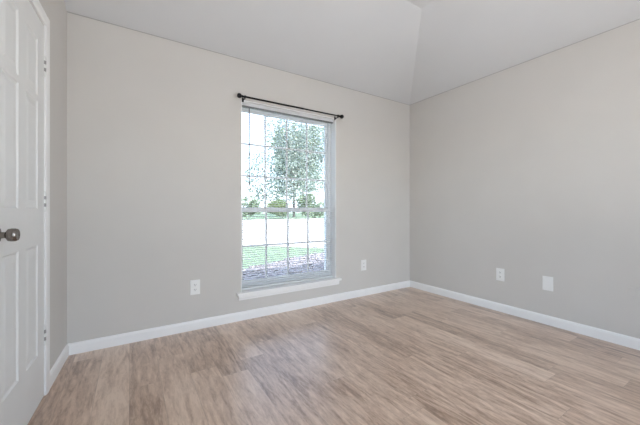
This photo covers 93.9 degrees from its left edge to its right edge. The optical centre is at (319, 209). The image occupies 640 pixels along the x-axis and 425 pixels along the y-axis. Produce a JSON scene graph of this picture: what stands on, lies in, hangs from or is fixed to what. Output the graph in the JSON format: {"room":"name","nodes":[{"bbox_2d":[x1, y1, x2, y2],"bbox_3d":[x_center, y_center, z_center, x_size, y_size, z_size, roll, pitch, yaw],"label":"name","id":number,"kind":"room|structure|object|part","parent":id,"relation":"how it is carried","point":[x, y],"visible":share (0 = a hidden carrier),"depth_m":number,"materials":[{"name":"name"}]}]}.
{"room":"empty bedroom","nodes":[
{"label":"empty bedroom","id":0,"kind":"room"},
{"bbox_2d":[29,0,66,369],"bbox_3d":[-0.885,-0.360,0.396,0.121,2.790,3.905,0,0,-30],"label":"wall","id":1,"kind":"structure","parent":0,"point":[55,10],"depth_m":1.91,"materials":[{"name":"beige paint"}]},
{"bbox_2d":[0,0,49,424],"bbox_3d":[-1.395,-0.024,1.357,0.184,2.118,0.786,0,0,-30],"label":"door","id":2,"kind":"structure","parent":1,"relation":"in","point":[24,40],"depth_m":1.40,"materials":[{"name":"white paint"}]},
{"bbox_3d":[-1.305,-0.744,1.256,0.005,0.293,0.170,0,0,-30],"label":"panel","id":3,"kind":"part","parent":2,"relation":"part of","materials":[{"name":"white paint"}]},
{"bbox_3d":[-1.305,-0.285,1.256,0.005,0.560,0.170,0,0,-30],"label":"panel","id":4,"kind":"part","parent":2,"relation":"part of","materials":[{"name":"white paint"}]},
{"bbox_3d":[-1.305,0.476,1.256,0.005,0.578,0.170,0,0,-30],"label":"panel","id":5,"kind":"part","parent":2,"relation":"part of","materials":[{"name":"white paint"}]},
{"bbox_3d":[-1.213,0.099,1.158,0.064,0.066,0.066,0,0,-30],"label":"knob","id":6,"kind":"part","parent":2,"relation":"part of","materials":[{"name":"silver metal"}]},
{"bbox_3d":[-1.435,-0.744,1.486,0.005,0.293,0.170,0,0,-30],"label":"panel","id":7,"kind":"part","parent":2,"relation":"part of","materials":[{"name":"white paint"}]},
{"bbox_3d":[-1.435,-0.285,1.486,0.005,0.560,0.170,0,0,-30],"label":"panel","id":8,"kind":"part","parent":2,"relation":"part of","materials":[{"name":"white paint"}]},
{"bbox_3d":[-1.435,0.476,1.486,0.005,0.578,0.170,0,0,-30],"label":"panel","id":9,"kind":"part","parent":2,"relation":"part of","materials":[{"name":"white paint"}]},
{"bbox_3d":[-1.364,-0.024,1.374,0.014,2.118,0.786,0,0,-30],"label":"casing","id":10,"kind":"part","parent":2,"relation":"part of","materials":[{"name":"white paint"}]},
{"bbox_2d":[50,344,68,387],"bbox_3d":[-0.861,0.994,0.488,0.015,0.082,3.742,0,0,-30],"label":"baseboard","id":11,"kind":"structure","parent":1,"relation":"attached to","point":[54,371],"depth_m":1.90,"materials":[{"name":"white paint"}]},
{"bbox_2d":[67,12,409,344],"bbox_3d":[-0.406,-0.085,3.085,4.010,2.640,0.140,0,0,-32],"label":"wall","id":12,"kind":"structure","parent":0,"point":[154,123],"depth_m":2.50,"materials":[{"name":"beige paint"}]},
{"bbox_2d":[190,279,199,294],"bbox_3d":[-1.075,0.670,2.575,0.080,0.126,0.008,0,0,-32],"label":"wall outlet","id":13,"kind":"object","parent":12,"relation":"attached to","point":[194,284],"visible":1,"depth_m":2.57,"materials":[{"name":"white plastic"}]},
{"bbox_2d":[67,11,407,104],"bbox_3d":[-0.295,-1.403,3.072,3.555,0.005,0.006,0,0,-32],"label":"trim","id":14,"kind":"structure","parent":12,"relation":"attached to","point":[67,11],"depth_m":2.65,"materials":[{"name":"white paint"}]},
{"bbox_2d":[68,280,409,354],"bbox_3d":[-0.289,0.994,3.069,3.550,0.082,0.013,0,0,-32],"label":"baseboard","id":15,"kind":"structure","parent":12,"relation":"attached to","point":[140,335],"depth_m":2.65,"materials":[{"name":"white paint"}]},
{"bbox_2d":[236,100,341,300],"bbox_3d":[-0.318,-0.090,3.152,1.182,1.874,0.242,0,0,-32],"label":"window","id":16,"kind":"structure","parent":12,"relation":"in","point":[330,181],"depth_m":3.26,"materials":[{"name":"white paint"}]},
{"bbox_3d":[-0.361,-0.487,3.213,1.026,1.020,0.026,0,0,-32],"label":"sash","id":17,"kind":"part","parent":16,"relation":"part of","materials":[{"name":"glass"}]},
{"bbox_3d":[-0.345,0.363,3.189,1.026,0.760,0.028,0,0,-32],"label":"sash","id":18,"kind":"part","parent":16,"relation":"part of","materials":[{"name":"white plastic"}]},
{"bbox_2d":[242,102,332,289],"bbox_3d":[-0.304,-0.126,3.123,1.066,1.790,0.055,0,0,-32],"label":"window blind","id":19,"kind":"object","parent":16,"relation":"attached to","point":[249,106],"visible":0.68,"depth_m":3.08,"materials":[{"name":"grey metal"}]},
{"bbox_3d":[-0.308,0.760,3.130,1.060,0.018,0.026,0,0,-32],"label":"rail","id":20,"kind":"part","parent":19,"relation":"part of","materials":[{"name":"white plastic"}]},
{"bbox_3d":[0.024,-0.114,3.340,0.001,1.754,0.029,0,0,-32],"label":"ladder cord","id":21,"kind":"part","parent":19,"relation":"part of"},
{"bbox_3d":[-0.295,0.785,3.117,1.182,0.024,0.159,0,0,-32],"label":"sill","id":22,"kind":"part","parent":16,"relation":"part of","materials":[{"name":"white paint"}]},
{"bbox_2d":[237,93,343,119],"bbox_3d":[-0.256,-1.032,3.046,1.197,0.052,0.088,0,0,-32],"label":"curtain rod","id":23,"kind":"object","parent":12,"relation":"attached to","point":[239,95],"visible":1,"depth_m":2.95,"materials":[{"name":"black metal"}]},
{"bbox_2d":[361,260,365,270],"bbox_3d":[0.525,0.667,3.586,0.080,0.126,0.008,0,0,-32],"label":"wall outlet","id":24,"kind":"object","parent":12,"relation":"attached to","point":[363,262],"visible":1,"depth_m":3.58,"materials":[{"name":"white plastic"}]},
{"bbox_2d":[28,287,639,424],"bbox_3d":[0.596,1.035,1.415,4.020,0.001,3.955,0,0,-32],"label":"floor","id":25,"kind":"structure","parent":0,"point":[408,355],"depth_m":1.86,"materials":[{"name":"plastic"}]},
{"bbox_2d":[64,0,639,104],"bbox_3d":[0.581,-1.580,1.346,3.920,0.350,3.855,0,0,-32],"label":"ceiling","id":26,"kind":"structure","parent":0,"point":[409,52],"depth_m":2.61,"materials":[{"name":"paint"}]},
{"bbox_2d":[410,20,639,338],"bbox_3d":[2.296,-0.085,2.431,0.140,2.640,3.855,0,0,-32],"label":"wall","id":27,"kind":"structure","parent":0,"point":[529,170],"depth_m":2.73,"materials":[{"name":"beige paint"}]},
{"bbox_2d":[496,268,503,280],"bbox_3d":[1.828,0.660,3.033,0.008,0.126,0.080,0,0,-32],"label":"wall outlet","id":28,"kind":"object","parent":27,"relation":"attached to","point":[499,272],"visible":1,"depth_m":3.03,"materials":[{"name":"white plastic"}]},
{"bbox_2d":[410,281,639,349],"bbox_3d":[2.209,0.994,2.427,0.013,0.082,3.742,0,0,-32],"label":"baseboard","id":29,"kind":"structure","parent":27,"relation":"attached to","point":[620,339],"depth_m":2.72,"materials":[{"name":"white paint"}]},
{"bbox_2d":[411,19,639,104],"bbox_3d":[2.211,-1.403,2.433,0.006,0.005,3.751,0,0,-32],"label":"trim","id":30,"kind":"structure","parent":27,"relation":"attached to","point":[637,19],"depth_m":2.73,"materials":[{"name":"white paint"}]},
{"bbox_2d":[542,276,552,290],"bbox_3d":[2.047,0.665,2.688,0.007,0.126,0.082,0,0,-32],"label":"blank plate","id":31,"kind":"object","parent":27,"relation":"attached to","point":[547,282],"visible":1,"depth_m":2.69,"materials":[{"name":"white plastic"}]},
{"label":"outside","id":32,"kind":"structure","parent":0,"visible":0},
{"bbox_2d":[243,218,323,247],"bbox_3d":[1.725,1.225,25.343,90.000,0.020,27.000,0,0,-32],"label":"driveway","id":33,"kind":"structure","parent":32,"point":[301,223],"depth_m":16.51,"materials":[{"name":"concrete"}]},
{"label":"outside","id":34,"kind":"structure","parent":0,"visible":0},
{"bbox_2d":[243,212,323,268],"bbox_3d":[-20.156,1.235,59.955,150.000,0.001,117.105,0,0,-32],"label":"lawn","id":35,"kind":"structure","parent":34,"point":[298,215],"depth_m":9.01,"materials":[{"name":"green plant"}]},
{"bbox_2d":[242,195,260,219],"bbox_3d":[-8.749,-0.282,36.500,3.689,3.054,2.256,0,0,-32],"label":"bush","id":36,"kind":"object","parent":35,"relation":"on","point":[253,201],"visible":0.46,"depth_m":36.27,"materials":[{"name":"green plant"}]},
{"bbox_2d":[266,199,286,217],"bbox_3d":[-5.366,-0.062,38.119,3.347,2.617,2.732,0,0,-32],"label":"bush","id":37,"kind":"object","parent":35,"relation":"on","point":[279,214],"visible":0.41,"depth_m":37.90,"materials":[{"name":"green plant"}]},
{"bbox_2d":[243,253,323,279],"bbox_3d":[-0.636,1.218,5.685,11.000,0.035,4.310,0,0,-32],"label":"mulch bed","id":38,"kind":"object","parent":35,"relation":"on","point":[317,253],"visible":0.04,"depth_m":6.08,"materials":[{"name":"brown wood"}]},
{"bbox_2d":[243,251,323,279],"bbox_3d":[0.064,1.185,6.349,6.252,0.094,3.626,0,0,-32],"label":"bed stones","id":39,"kind":"object","parent":38,"relation":"on","point":[318,254],"visible":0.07,"depth_m":6.12},
{"bbox_2d":[244,117,323,216],"bbox_3d":[-4.341,-7.903,47.724,15.118,18.282,9.869,0,0,-32],"label":"tree","id":40,"kind":"object","parent":35,"relation":"on","point":[299,172],"visible":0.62,"depth_m":46.12,"materials":[{"name":"green plant"}]},
{"bbox_2d":[269,122,323,214],"bbox_3d":[-4.697,-8.535,64.141,14.337,19.544,7.798,0,0,-32],"label":"tree","id":41,"kind":"object","parent":35,"relation":"on","point":[309,140],"visible":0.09,"depth_m":63.29,"materials":[{"name":"green plant"}]},
{"bbox_2d":[296,193,323,217],"bbox_3d":[-1.179,-0.529,41.478,4.556,3.551,2.232,0,0,-23],"label":"bush","id":42,"kind":"object","parent":35,"relation":"on","point":[309,201],"visible":0.59,"depth_m":41.08,"materials":[{"name":"green plant"}]}
]}

